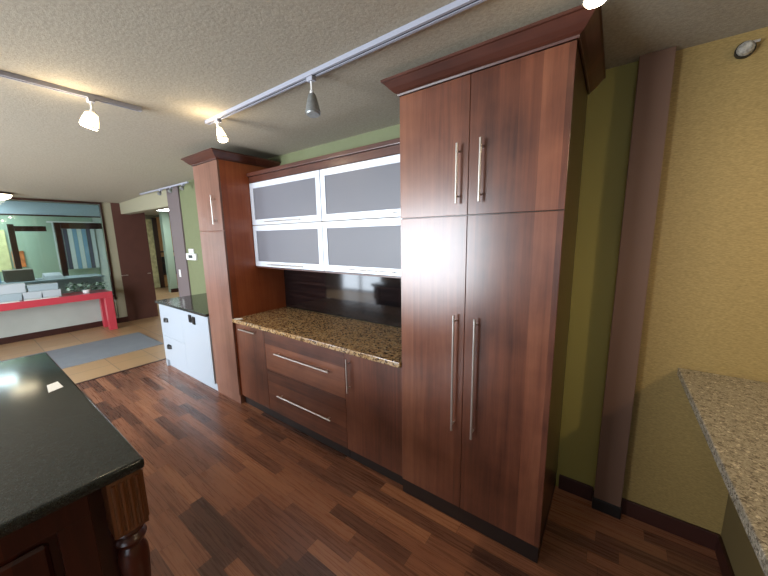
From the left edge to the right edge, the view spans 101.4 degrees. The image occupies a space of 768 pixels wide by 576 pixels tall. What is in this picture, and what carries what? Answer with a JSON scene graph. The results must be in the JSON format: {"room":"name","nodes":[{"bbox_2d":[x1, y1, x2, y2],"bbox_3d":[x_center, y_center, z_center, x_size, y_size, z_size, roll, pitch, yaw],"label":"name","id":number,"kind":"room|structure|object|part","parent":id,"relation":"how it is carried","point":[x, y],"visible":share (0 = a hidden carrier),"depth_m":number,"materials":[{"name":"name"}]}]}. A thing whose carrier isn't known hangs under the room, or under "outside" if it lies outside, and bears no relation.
{"room":"store","nodes":[
{"label":"store","id":0,"kind":"room"},
{"bbox_2d":[0,215,100,280],"bbox_3d":[-9.883,-0.549,6.913,0.100,2.550,5.450,6,12,36],"label":"wall","id":1,"kind":"structure","parent":0,"point":[38,247],"depth_m":8.12,"materials":[{"name":"green paint"}]},
{"bbox_2d":[0,230,11,271],"bbox_3d":[-9.434,-0.861,7.373,0.030,1.000,0.800,6,12,36],"label":"notice board","id":2,"kind":"object","parent":1,"relation":"attached to","point":[5,263],"visible":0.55,"depth_m":7.63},
{"bbox_2d":[11,251,26,266],"bbox_3d":[-9.110,-0.721,7.837,0.030,0.400,0.200,6,12,36],"label":"framed picture","id":3,"kind":"object","parent":1,"relation":"attached to","point":[21,253],"visible":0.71,"depth_m":7.87},
{"bbox_2d":[0,202,127,337],"bbox_3d":[-6.948,-0.203,4.512,0.100,2.550,4.970,6,12,36],"label":"wall","id":4,"kind":"structure","parent":0,"point":[42,318],"depth_m":5.93,"materials":[{"name":"white paint"}]},
{"bbox_2d":[7,197,116,299],"bbox_3d":[-6.977,-0.381,4.413,0.100,1.935,4.830,6,12,36],"label":"window","id":5,"kind":"structure","parent":4,"relation":"in","point":[99,204],"depth_m":6.20,"materials":[{"name":"brown wood"}]},
{"bbox_2d":[0,316,128,344],"bbox_3d":[-6.881,1.005,4.677,0.015,0.110,4.970,6,12,36],"label":"baseboard","id":6,"kind":"structure","parent":4,"relation":"attached to","point":[17,338],"depth_m":5.78,"materials":[{"name":"brown"}]},
{"bbox_2d":[0,287,178,382],"bbox_3d":[-6.611,0.761,6.649,8.120,0.060,8.500,6,12,36],"label":"floor tile","id":7,"kind":"structure","parent":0,"point":[151,327],"depth_m":5.18,"materials":[{"name":"beige tile"}]},
{"bbox_2d":[6,224,46,268],"bbox_3d":[-8.234,-0.433,7.419,0.080,2.100,0.600,6,12,36],"label":"door frame","id":8,"kind":"structure","parent":7,"relation":"on","point":[11,228],"depth_m":7.13,"materials":[{"name":"brown wood"}]},
{"bbox_2d":[0,274,104,293],"bbox_3d":[-7.561,0.386,5.978,0.700,0.930,3.420,6,12,36],"label":"office desk","id":9,"kind":"object","parent":7,"relation":"on","point":[91,279],"visible":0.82,"depth_m":7.02,"materials":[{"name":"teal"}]},
{"bbox_2d":[2,268,34,282],"bbox_3d":[-7.269,-0.252,6.251,0.350,0.229,0.380,6,12,36],"label":"case","id":10,"kind":"object","parent":9,"relation":"on","point":[14,275],"visible":1,"depth_m":6.14,"materials":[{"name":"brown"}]},
{"bbox_2d":[42,272,64,279],"bbox_3d":[-6.938,-0.257,6.583,0.300,0.119,0.300,6,12,36],"label":"printer","id":11,"kind":"object","parent":9,"relation":"on","point":[54,275],"visible":1,"depth_m":6.54,"materials":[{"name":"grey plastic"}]},
{"bbox_3d":[-7.552,0.400,5.992,0.600,0.899,3.350,6,12,36],"label":"desk panel","id":12,"kind":"part","parent":9,"relation":"part of","materials":[{"name":"grey"}]},
{"bbox_2d":[0,289,117,329],"bbox_3d":[-6.099,0.581,5.212,0.490,0.744,2.460,6,12,36],"label":"console table","id":13,"kind":"object","parent":7,"relation":"on","point":[105,297],"visible":0.99,"depth_m":5.74,"materials":[{"name":"red paint"}]},
{"bbox_2d":[0,293,21,302],"bbox_3d":[-6.322,0.203,4.857,0.192,0.124,0.952,6,12,36],"label":"storage box","id":14,"kind":"object","parent":13,"relation":"on","point":[16,296],"visible":0.9,"depth_m":5.08,"materials":[{"name":"grey"}]},
{"bbox_3d":[-6.323,0.164,4.850,0.192,0.044,0.952,6,12,36],"label":"lid","id":15,"kind":"part","parent":14,"relation":"part of","materials":[{"name":"grey"}]},
{"bbox_2d":[0,283,25,294],"bbox_3d":[-6.279,0.050,4.929,0.192,0.148,0.862,6,12,36],"label":"storage box","id":16,"kind":"object","parent":14,"relation":"on","point":[13,288],"visible":1,"depth_m":5.11,"materials":[{"name":"grey"}]},
{"bbox_3d":[-6.280,-0.001,4.921,0.192,0.044,0.862,6,12,36],"label":"lid","id":17,"kind":"part","parent":16,"relation":"part of","materials":[{"name":"grey"}]},
{"bbox_2d":[22,291,41,299],"bbox_3d":[-5.974,0.119,5.329,0.192,0.124,0.217,6,12,36],"label":"storage box","id":18,"kind":"object","parent":13,"relation":"on","point":[26,295],"visible":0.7,"depth_m":5.28,"materials":[{"name":"grey"}]},
{"bbox_3d":[-5.975,0.080,5.322,0.192,0.044,0.217,6,12,36],"label":"lid","id":19,"kind":"part","parent":18,"relation":"part of","materials":[{"name":"grey"}]},
{"bbox_2d":[24,296,58,300],"bbox_3d":[-5.784,0.178,5.309,0.120,0.008,0.400,6,12,36],"label":"paper sheet","id":20,"kind":"object","parent":13,"relation":"on","point":[54,296],"visible":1,"depth_m":5.29,"materials":[{"name":"white paper"}]},
{"bbox_2d":[42,288,61,297],"bbox_3d":[-5.841,0.087,5.510,0.192,0.124,0.232,6,12,36],"label":"storage box","id":21,"kind":"object","parent":13,"relation":"on","point":[55,292],"visible":0.74,"depth_m":5.45,"materials":[{"name":"grey"}]},
{"bbox_2d":[26,282,57,291],"bbox_3d":[-5.909,-0.019,5.435,0.192,0.108,0.362,6,12,36],"label":"storage box","id":22,"kind":"object","parent":21,"relation":"on","point":[53,285],"visible":1,"depth_m":5.37,"materials":[{"name":"grey"}]},
{"bbox_3d":[-5.909,-0.051,5.430,0.192,0.044,0.362,6,12,36],"label":"lid","id":23,"kind":"part","parent":22,"relation":"part of","materials":[{"name":"grey"}]},
{"bbox_3d":[-5.841,0.047,5.504,0.192,0.044,0.232,6,12,36],"label":"lid","id":24,"kind":"part","parent":21,"relation":"part of","materials":[{"name":"grey"}]},
{"bbox_2d":[64,280,107,292],"bbox_3d":[-5.532,-0.015,5.831,0.318,0.210,0.649,6,12,36],"label":"potted plant","id":25,"kind":"object","parent":13,"relation":"on","point":[85,290],"visible":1,"depth_m":5.80,"materials":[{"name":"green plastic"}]},
{"bbox_3d":[-5.554,0.458,6.259,0.115,0.628,0.115,6,12,36],"label":"leg","id":26,"kind":"part","parent":13,"relation":"part of","materials":[{"name":"red paint"}]},
{"bbox_3d":[-5.262,0.487,6.050,0.115,0.628,0.115,6,12,36],"label":"leg","id":27,"kind":"part","parent":13,"relation":"part of","materials":[{"name":"red paint"}]},
{"bbox_2d":[0,332,162,368],"bbox_3d":[-4.653,1.005,4.748,1.140,0.011,1.900,6,12,36],"label":"floor mat","id":28,"kind":"object","parent":7,"relation":"on","point":[66,357],"visible":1,"depth_m":4.93,"materials":[{"name":"grey fabric"}]},
{"bbox_2d":[145,219,159,287],"bbox_3d":[-8.099,-1.183,10.962,0.065,2.380,0.220,6,12,36],"label":"glass case","id":29,"kind":"object","parent":7,"relation":"on","point":[148,221],"visible":0.64,"depth_m":10.96,"materials":[{"name":"glass"}]},
{"bbox_2d":[150,217,177,287],"bbox_3d":[-7.865,-1.272,11.289,0.140,2.480,0.600,6,12,36],"label":"door frame","id":30,"kind":"structure","parent":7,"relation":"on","point":[156,227],"depth_m":11.14,"materials":[{"name":"brown"}]},
{"bbox_3d":[-7.982,-1.222,11.095,0.095,2.450,0.140,6,12,36],"label":"post","id":31,"kind":"part","parent":30,"relation":"part of","materials":[{"name":"brown wood"}]},
{"bbox_2d":[92,218,115,302],"bbox_3d":[-6.731,-0.783,8.000,3.700,2.550,0.050,6,12,36],"label":"wall","id":32,"kind":"structure","parent":0,"point":[103,262],"depth_m":8.79,"materials":[{"name":"teal paint"}]},
{"bbox_2d":[0,200,99,215],"bbox_3d":[-8.447,-1.523,5.679,0.100,0.265,5.445,6,12,36],"label":"trim","id":33,"kind":"structure","parent":32,"relation":"attached to","point":[6,207],"depth_m":6.95,"materials":[{"name":"blue"}]},
{"bbox_2d":[0,213,99,217],"bbox_3d":[-8.392,-1.372,5.665,0.030,0.030,5.445,6,12,36],"label":"trim","id":34,"kind":"structure","parent":32,"relation":"attached to","point":[0,213],"depth_m":7.02,"materials":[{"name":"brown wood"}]},
{"bbox_2d":[46,221,99,269],"bbox_3d":[-8.383,-1.156,8.529,0.050,1.270,0.920,6,12,36],"label":"vertical blind","id":35,"kind":"object","parent":32,"relation":"attached to","point":[65,235],"visible":0.61,"depth_m":8.60,"materials":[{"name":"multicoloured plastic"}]},
{"bbox_3d":[-8.393,-1.763,8.428,0.050,0.040,0.920,6,12,36],"label":"head rail","id":36,"kind":"part","parent":35,"relation":"part of","materials":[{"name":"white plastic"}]},
{"bbox_2d":[53,222,101,275],"bbox_3d":[-7.086,-0.495,7.616,0.100,2.120,1.040,6,12,36],"label":"door frame","id":37,"kind":"structure","parent":32,"relation":"attached to","point":[57,226],"depth_m":7.18,"materials":[{"name":"brown wood"}]},
{"bbox_2d":[110,203,158,320],"bbox_3d":[-5.324,-0.589,6.710,0.110,2.540,0.550,6,12,36],"label":"wall panel","id":38,"kind":"object","parent":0,"point":[131,235],"visible":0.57,"depth_m":6.68,"materials":[{"name":"brown wood"}]},
{"bbox_2d":[145,215,167,287],"bbox_3d":[-8.396,-1.214,10.780,0.100,2.550,3.450,6,12,36],"label":"wall","id":39,"kind":"structure","parent":0,"point":[146,216],"depth_m":10.92,"materials":[{"name":"beige paint"}]},
{"bbox_2d":[159,212,177,291],"bbox_3d":[-6.951,-1.133,10.138,0.200,2.550,0.200,6,12,36],"label":"pier","id":40,"kind":"object","parent":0,"point":[163,216],"visible":0.86,"depth_m":10.06,"materials":[{"name":"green paint"}]},
{"bbox_2d":[0,0,767,214],"bbox_3d":[-3.391,-1.417,3.703,16.400,0.210,8.800,6,12,36],"label":"ceiling","id":41,"kind":"structure","parent":0,"point":[186,63],"depth_m":1.55,"materials":[{"name":"white paint"}]},
{"bbox_2d":[0,192,13,199],"bbox_3d":[-5.984,-1.406,4.824,0.400,0.109,0.400,6,12,36],"label":"dome light","id":42,"kind":"object","parent":41,"relation":"attached to","point":[3,195],"visible":1,"depth_m":4.84,"materials":[{"name":"white glass"}]},
{"bbox_3d":[-5.984,-1.393,4.826,0.370,0.084,0.370,6,12,36],"label":"lamp shade","id":43,"kind":"part","parent":42,"relation":"part of","materials":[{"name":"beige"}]},
{"bbox_2d":[0,70,141,111],"bbox_3d":[-2.275,-1.005,1.135,0.036,0.022,2.324,6,12,36],"label":"track","id":44,"kind":"object","parent":41,"relation":"attached to","point":[4,74],"visible":1,"depth_m":1.77,"materials":[{"name":"white metal"}]},
{"bbox_2d":[78,97,99,130],"bbox_3d":[-1.772,-1.036,1.878,0.098,0.174,0.092,6,12,36],"label":"track spotlight","id":45,"kind":"object","parent":44,"relation":"hanging from","point":[89,119],"visible":1,"depth_m":1.86,"materials":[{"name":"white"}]},
{"bbox_3d":[-1.769,-1.006,1.883,0.096,0.098,0.090,6,12,36],"label":"lamp shade","id":46,"kind":"part","parent":45,"relation":"part of","materials":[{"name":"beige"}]},
{"bbox_3d":[-1.740,-1.072,1.871,0.024,0.059,0.024,6,12,36],"label":"stem","id":47,"kind":"part","parent":45,"relation":"part of","materials":[{"name":"white plastic"}]},
{"bbox_2d":[140,181,188,194],"bbox_3d":[-3.428,-1.526,4.840,1.824,0.018,0.022,6,12,36],"label":"track","id":48,"kind":"object","parent":41,"relation":"attached to","point":[187,181],"visible":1,"depth_m":4.76,"materials":[{"name":"white metal"}]},
{"bbox_2d":[205,0,486,124],"bbox_3d":[0.519,-1.031,1.005,4.494,0.022,0.036,6,12,36],"label":"track","id":49,"kind":"object","parent":41,"relation":"attached to","point":[457,6],"visible":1,"depth_m":1.44,"materials":[{"name":"white metal"}]},
{"bbox_2d":[214,119,227,142],"bbox_3d":[-1.154,-1.117,2.233,0.084,0.152,0.071,6,12,36],"label":"track spotlight","id":50,"kind":"object","parent":49,"relation":"hanging from","point":[221,136],"visible":1,"depth_m":2.22,"materials":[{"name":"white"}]},
{"bbox_3d":[-1.151,-1.097,2.234,0.072,0.094,0.068,6,12,36],"label":"lamp shade","id":51,"kind":"part","parent":50,"relation":"part of","materials":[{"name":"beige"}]},
{"bbox_3d":[-1.147,-1.054,2.239,0.060,0.025,0.062,6,12,36],"label":"bulb","id":52,"kind":"part","parent":50,"relation":"part of","materials":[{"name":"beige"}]},
{"bbox_2d":[305,75,320,117],"bbox_3d":[-0.378,-1.012,1.655,0.083,0.197,0.083,6,12,36],"label":"track spotlight","id":53,"kind":"object","parent":49,"relation":"hanging from","point":[312,110],"visible":1,"depth_m":1.65,"materials":[{"name":"grey metal"}]},
{"bbox_3d":[-0.383,-1.059,1.664,0.024,0.064,0.024,6,12,36],"label":"stem","id":54,"kind":"part","parent":53,"relation":"part of","materials":[{"name":"white plastic"}]},
{"bbox_3d":[-0.377,-0.978,1.661,0.079,0.106,0.080,6,12,36],"label":"lamp shade","id":55,"kind":"part","parent":53,"relation":"part of","materials":[{"name":"silver metal"}]},
{"bbox_3d":[-0.376,-0.923,1.669,0.073,0.018,0.073,6,12,36],"label":"bulb","id":56,"kind":"part","parent":53,"relation":"part of","materials":[{"name":"white glass"}]},
{"bbox_2d":[582,0,605,8],"bbox_3d":[0.637,-0.934,0.935,0.071,0.150,0.071,6,12,36],"label":"track spotlight","id":57,"kind":"object","parent":49,"relation":"attached to","point":[589,4],"visible":1,"depth_m":0.95,"materials":[{"name":"glass"}]},
{"bbox_2d":[77,359,721,575],"bbox_3d":[-0.854,1.648,0.686,8.280,0.060,5.500,6,12,36],"label":"floor","id":58,"kind":"structure","parent":0,"point":[233,488],"depth_m":1.92,"materials":[{"name":"laminate"}]},
{"bbox_2d":[0,352,151,575],"bbox_3d":[-2.020,1.079,1.255,1.917,0.913,1.300,6,12,36],"label":"kitchen island","id":59,"kind":"object","parent":58,"relation":"on","point":[74,502],"visible":0.99,"depth_m":1.13,"materials":[{"name":"black stone"}]},
{"bbox_3d":[-1.192,0.990,0.902,0.018,0.290,0.355,6,12,36],"label":"raised panel","id":60,"kind":"part","parent":59,"relation":"part of","materials":[{"name":"brown wood"}]},
{"bbox_3d":[-1.329,1.019,0.704,0.025,0.552,1.050,6,12,36],"label":"frame","id":61,"kind":"part","parent":59,"relation":"part of","materials":[{"name":"brown wood"}]},
{"bbox_2d":[47,381,62,391],"bbox_3d":[-1.793,0.536,1.706,0.150,0.001,0.060,6,12,36],"label":"price tag","id":62,"kind":"object","parent":59,"relation":"on","point":[56,385],"visible":1,"depth_m":1.71,"materials":[{"name":"white paper"}]},
{"bbox_3d":[-0.947,0.768,1.151,0.108,0.218,0.108,6,12,36],"label":"leg","id":63,"kind":"part","parent":59,"relation":"part of","materials":[{"name":"brown wood"}]},
{"bbox_3d":[-0.945,1.198,1.222,0.104,0.652,0.104,6,12,36],"label":"turned post","id":64,"kind":"part","parent":59,"relation":"part of","materials":[{"name":"brown wood"}]},
{"bbox_2d":[75,358,165,384],"bbox_3d":[-4.317,1.303,2.936,0.040,0.004,5.120,6,12,36],"label":"trim","id":65,"kind":"structure","parent":58,"relation":"on","point":[165,358],"depth_m":4.09,"materials":[{"name":"brown wood"}]},
{"bbox_2d":[155,293,217,390],"bbox_3d":[-2.279,0.623,4.092,1.404,0.899,0.674,6,12,36],"label":"base cabinet","id":66,"kind":"object","parent":58,"relation":"on","point":[185,322],"visible":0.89,"depth_m":3.79,"materials":[{"name":"grey paint"}]},
{"bbox_3d":[-2.700,0.442,4.001,0.672,0.426,0.020,6,12,36],"label":"drawer","id":67,"kind":"part","parent":66,"relation":"part of","materials":[{"name":"grey paint"}]},
{"bbox_3d":[-2.693,0.821,4.064,0.672,0.338,0.020,6,12,36],"label":"drawer","id":68,"kind":"part","parent":66,"relation":"part of","materials":[{"name":"grey paint"}]},
{"bbox_2d":[155,293,208,316],"bbox_3d":[-2.282,0.193,4.026,1.404,0.030,0.661,6,12,36],"label":"countertop","id":69,"kind":"structure","parent":66,"relation":"on","point":[197,304],"depth_m":3.95,"materials":[{"name":"black stone"}]},
{"bbox_3d":[-2.205,0.363,3.602,0.150,0.100,0.012,6,12,36],"label":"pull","id":70,"kind":"part","parent":66,"relation":"part of","materials":[{"name":"black metal"}]},
{"bbox_3d":[-2.155,0.665,3.639,0.662,0.766,0.020,6,12,36],"label":"door","id":71,"kind":"part","parent":66,"relation":"part of","materials":[{"name":"grey paint"}]},
{"bbox_2d":[181,148,286,403],"bbox_3d":[-1.529,-0.080,3.413,0.616,2.481,0.715,6,12,36],"label":"tall cabinet","id":72,"kind":"object","parent":58,"relation":"on","point":[236,287],"visible":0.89,"depth_m":3.14,"materials":[{"name":"brown wood"}]},
{"bbox_3d":[-1.706,-0.877,3.053,0.474,0.638,0.020,6,12,36],"label":"door","id":73,"kind":"part","parent":72,"relation":"part of","materials":[{"name":"brown wood"}]},
{"bbox_3d":[-1.616,-0.740,2.976,0.012,0.270,0.038,6,12,36],"label":"handle","id":74,"kind":"part","parent":72,"relation":"part of","materials":[{"name":"silver metal"}]},
{"bbox_3d":[-1.687,0.265,3.242,0.474,1.668,0.020,6,12,36],"label":"door","id":75,"kind":"part","parent":72,"relation":"part of","materials":[{"name":"brown wood"}]},
{"bbox_3d":[-1.549,-1.268,3.216,0.616,0.071,0.715,6,12,36],"label":"crown molding","id":76,"kind":"part","parent":72,"relation":"part of","materials":[{"name":"brown wood"}]},
{"bbox_2d":[235,323,273,416],"bbox_3d":[-1.109,0.747,3.287,0.480,0.877,0.655,6,12,36],"label":"base cabinet","id":77,"kind":"object","parent":58,"relation":"on","point":[250,341],"visible":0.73,"depth_m":3.04,"materials":[{"name":"brown wood"}]},
{"bbox_2d":[264,331,350,457],"bbox_3d":[-0.514,0.807,2.859,0.987,0.877,0.655,6,12,36],"label":"base cabinet","id":78,"kind":"object","parent":58,"relation":"on","point":[306,381],"visible":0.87,"depth_m":2.58,"materials":[{"name":"brown wood"}]},
{"bbox_3d":[-0.685,0.605,2.562,0.670,0.012,0.038,6,12,36],"label":"handle","id":79,"kind":"part","parent":78,"relation":"part of","materials":[{"name":"silver metal"}]},
{"bbox_3d":[-0.678,0.995,2.627,0.670,0.012,0.038,6,12,36],"label":"handle","id":80,"kind":"part","parent":78,"relation":"part of","materials":[{"name":"silver metal"}]},
{"bbox_3d":[-0.682,0.607,2.597,0.986,0.380,0.020,6,12,36],"label":"drawer","id":81,"kind":"part","parent":78,"relation":"part of","materials":[{"name":"brown wood"}]},
{"bbox_3d":[-0.675,0.991,2.660,0.986,0.392,0.020,6,12,36],"label":"drawer","id":82,"kind":"part","parent":78,"relation":"part of","materials":[{"name":"brown wood"}]},
{"bbox_2d":[232,307,401,367],"bbox_3d":[-0.514,0.356,2.779,1.970,0.035,0.639,6,12,36],"label":"countertop","id":83,"kind":"structure","parent":78,"relation":"on","point":[380,343],"depth_m":2.62,"materials":[{"name":"brown stone"}]},
{"bbox_2d":[344,353,402,484],"bbox_3d":[0.089,0.869,2.426,0.499,0.877,0.655,6,12,36],"label":"base cabinet","id":84,"kind":"object","parent":58,"relation":"on","point":[373,389],"visible":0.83,"depth_m":2.18,"materials":[{"name":"brown wood"}]},
{"bbox_3d":[-0.260,0.631,2.255,0.012,0.255,0.038,6,12,36],"label":"handle","id":85,"kind":"part","parent":84,"relation":"part of","materials":[{"name":"silver metal"}]},
{"bbox_2d":[381,5,605,562],"bbox_3d":[0.604,0.118,1.885,0.977,2.517,0.702,6,12,36],"label":"pantry cabinet","id":86,"kind":"object","parent":58,"relation":"on","point":[492,131],"visible":1,"depth_m":1.59,"materials":[{"name":"brown wood"}]},
{"bbox_3d":[0.277,0.451,1.848,0.400,1.690,0.020,6,12,36],"label":"door","id":87,"kind":"part","parent":86,"relation":"part of","materials":[{"name":"brown wood"}]},
{"bbox_3d":[0.258,-0.707,1.656,0.400,0.648,0.020,6,12,36],"label":"door","id":88,"kind":"part","parent":86,"relation":"part of","materials":[{"name":"brown wood"}]},
{"bbox_3d":[0.383,0.475,1.738,0.012,0.670,0.038,6,12,36],"label":"handle","id":89,"kind":"part","parent":86,"relation":"part of","materials":[{"name":"silver metal"}]},
{"bbox_3d":[0.365,-0.568,1.566,0.012,0.285,0.038,6,12,36],"label":"handle","id":90,"kind":"part","parent":86,"relation":"part of","materials":[{"name":"silver metal"}]},
{"bbox_3d":[0.476,0.492,1.672,0.012,0.675,0.038,6,12,36],"label":"handle","id":91,"kind":"part","parent":86,"relation":"part of","materials":[{"name":"silver metal"}]},
{"bbox_3d":[0.460,-0.561,1.497,0.012,0.290,0.038,6,12,36],"label":"handle","id":92,"kind":"part","parent":86,"relation":"part of","materials":[{"name":"silver metal"}]},
{"bbox_3d":[0.583,-1.087,1.687,0.977,0.075,0.702,6,12,36],"label":"crown molding","id":93,"kind":"part","parent":86,"relation":"part of","materials":[{"name":"brown wood"}]},
{"bbox_3d":[0.614,0.485,1.606,0.428,1.690,0.020,6,12,36],"label":"door","id":94,"kind":"part","parent":86,"relation":"part of","materials":[{"name":"brown wood"}]},
{"bbox_3d":[0.595,-0.673,1.414,0.428,0.648,0.020,6,12,36],"label":"door","id":95,"kind":"part","parent":86,"relation":"part of","materials":[{"name":"brown wood"}]},
{"bbox_2d":[119,27,767,535],"bbox_3d":[-0.705,-0.114,3.327,11.400,2.550,0.160,6,12,36],"label":"wall","id":96,"kind":"structure","parent":0,"point":[706,305],"depth_m":1.66,"materials":[{"name":"paint"}]},
{"bbox_2d":[186,249,197,259],"bbox_3d":[-2.922,-0.510,4.794,0.372,0.157,0.031,6,12,36],"label":"thermostat","id":97,"kind":"object","parent":96,"relation":"attached to","point":[189,256],"visible":1,"depth_m":4.78,"materials":[{"name":"white plastic"}]},
{"bbox_2d":[249,170,324,225],"bbox_3d":[-0.839,-0.817,2.981,1.014,0.410,0.367,6,12,36],"label":"upper cabinet","id":98,"kind":"object","parent":96,"relation":"attached to","point":[296,198],"visible":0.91,"depth_m":2.82,"materials":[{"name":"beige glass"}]},
{"bbox_3d":[-0.934,-0.617,2.876,0.520,0.010,0.032,6,12,36],"label":"handle","id":99,"kind":"part","parent":98,"relation":"part of","materials":[{"name":"silver metal"}]},
{"bbox_3d":[-0.923,-0.796,2.866,0.904,0.300,0.006,6,12,36],"label":"glass panel","id":100,"kind":"part","parent":98,"relation":"part of","materials":[{"name":"grey glass"}]},
{"bbox_2d":[246,138,399,182],"bbox_3d":[-0.454,-1.027,2.667,1.970,0.092,0.356,6,12,36],"label":"board","id":101,"kind":"object","parent":98,"relation":"on","point":[391,147],"visible":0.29,"depth_m":2.43,"materials":[{"name":"brown wood"}]},
{"bbox_2d":[253,222,324,270],"bbox_3d":[-0.832,-0.409,3.048,1.014,0.412,0.367,6,12,36],"label":"upper cabinet","id":102,"kind":"object","parent":96,"relation":"attached to","point":[295,245],"visible":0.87,"depth_m":2.88,"materials":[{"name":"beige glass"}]},
{"bbox_3d":[-0.927,-0.209,2.943,0.520,0.010,0.032,6,12,36],"label":"handle","id":103,"kind":"part","parent":102,"relation":"part of","materials":[{"name":"silver metal"}]},
{"bbox_3d":[-0.916,-0.389,2.934,0.904,0.302,0.006,6,12,36],"label":"glass panel","id":104,"kind":"part","parent":102,"relation":"part of","materials":[{"name":"grey glass"}]},
{"bbox_2d":[257,266,400,278],"bbox_3d":[-0.430,-0.162,2.822,1.970,0.013,0.326,6,12,36],"label":"rail","id":105,"kind":"object","parent":102,"relation":"attached to","point":[374,275],"visible":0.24,"depth_m":2.60,"materials":[{"name":"silver metal"}]},
{"bbox_2d":[284,270,400,327],"bbox_3d":[-0.327,0.057,2.997,1.970,0.477,0.008,6,12,36],"label":"backsplash","id":106,"kind":"structure","parent":96,"relation":"attached to","point":[373,299],"depth_m":3.01,"materials":[{"name":"black glass"}]},
{"bbox_2d":[320,154,400,221],"bbox_3d":[-0.042,-0.736,2.408,0.953,0.410,0.367,6,12,36],"label":"upper cabinet","id":107,"kind":"object","parent":96,"relation":"attached to","point":[369,189],"visible":0.67,"depth_m":2.31,"materials":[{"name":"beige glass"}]},
{"bbox_3d":[-0.138,-0.536,2.304,0.520,0.010,0.032,6,12,36],"label":"handle","id":108,"kind":"part","parent":107,"relation":"part of","materials":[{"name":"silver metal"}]},
{"bbox_2d":[322,217,401,275],"bbox_3d":[-0.035,-0.328,2.476,0.953,0.412,0.367,6,12,36],"label":"upper cabinet","id":109,"kind":"object","parent":96,"relation":"attached to","point":[364,246],"visible":0.7,"depth_m":2.38,"materials":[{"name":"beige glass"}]},
{"bbox_3d":[-0.119,-0.308,2.361,0.843,0.302,0.006,6,12,36],"label":"glass panel","id":110,"kind":"part","parent":109,"relation":"part of","materials":[{"name":"grey glass"}]},
{"bbox_3d":[-0.131,-0.128,2.371,0.520,0.010,0.032,6,12,36],"label":"handle","id":111,"kind":"part","parent":109,"relation":"part of","materials":[{"name":"silver metal"}]},
{"bbox_2d":[558,474,592,500],"bbox_3d":[1.252,1.305,2.055,0.190,0.100,0.014,6,12,36],"label":"baseboard","id":112,"kind":"structure","parent":96,"relation":"attached to","point":[575,487],"depth_m":2.05,"materials":[{"name":"brown wood"}]},
{"bbox_2d":[592,490,621,518],"bbox_3d":[1.371,1.335,1.937,0.145,0.075,0.070,6,12,36],"label":"trim","id":113,"kind":"structure","parent":96,"relation":"attached to","point":[597,504],"depth_m":1.91,"materials":[{"name":"black plastic"}]},
{"bbox_2d":[594,46,676,506],"bbox_3d":[1.352,0.078,1.732,0.135,2.473,0.063,6,12,36],"label":"pillar","id":114,"kind":"structure","parent":96,"relation":"attached to","point":[655,69],"depth_m":1.67,"materials":[{"name":"brown paint"}]},
{"bbox_2d":[621,498,720,550],"bbox_3d":[1.615,1.342,1.794,0.418,0.100,0.014,6,12,36],"label":"baseboard","id":115,"kind":"structure","parent":96,"relation":"attached to","point":[696,534],"depth_m":1.78,"materials":[{"name":"brown wood"}]},
{"bbox_2d":[734,39,760,58],"bbox_3d":[1.584,-1.046,1.369,0.072,0.064,0.049,6,12,36],"label":"fire alarm strobe","id":116,"kind":"object","parent":96,"relation":"attached to","point":[745,49],"visible":1,"depth_m":1.36,"materials":[{"name":"plastic"}]},
{"bbox_2d":[721,493,764,575],"bbox_3d":[0.898,1.182,0.273,0.160,0.936,3.231,6,12,36],"label":"wall","id":117,"kind":"structure","parent":0,"point":[743,559],"depth_m":1.47,"materials":[{"name":"brown"}]},
{"bbox_2d":[677,368,767,575],"bbox_3d":[0.915,0.711,0.115,0.807,0.040,3.332,6,12,36],"label":"countertop","id":118,"kind":"structure","parent":117,"relation":"on","point":[731,413],"depth_m":1.11,"materials":[{"name":"beige stone"}]},
{"bbox_2d":[715,536,734,575],"bbox_3d":[0.830,1.588,0.386,0.015,0.100,3.217,6,12,36],"label":"baseboard","id":119,"kind":"structure","parent":117,"relation":"attached to","point":[721,553],"depth_m":1.57,"materials":[{"name":"brown wood"}]}
]}

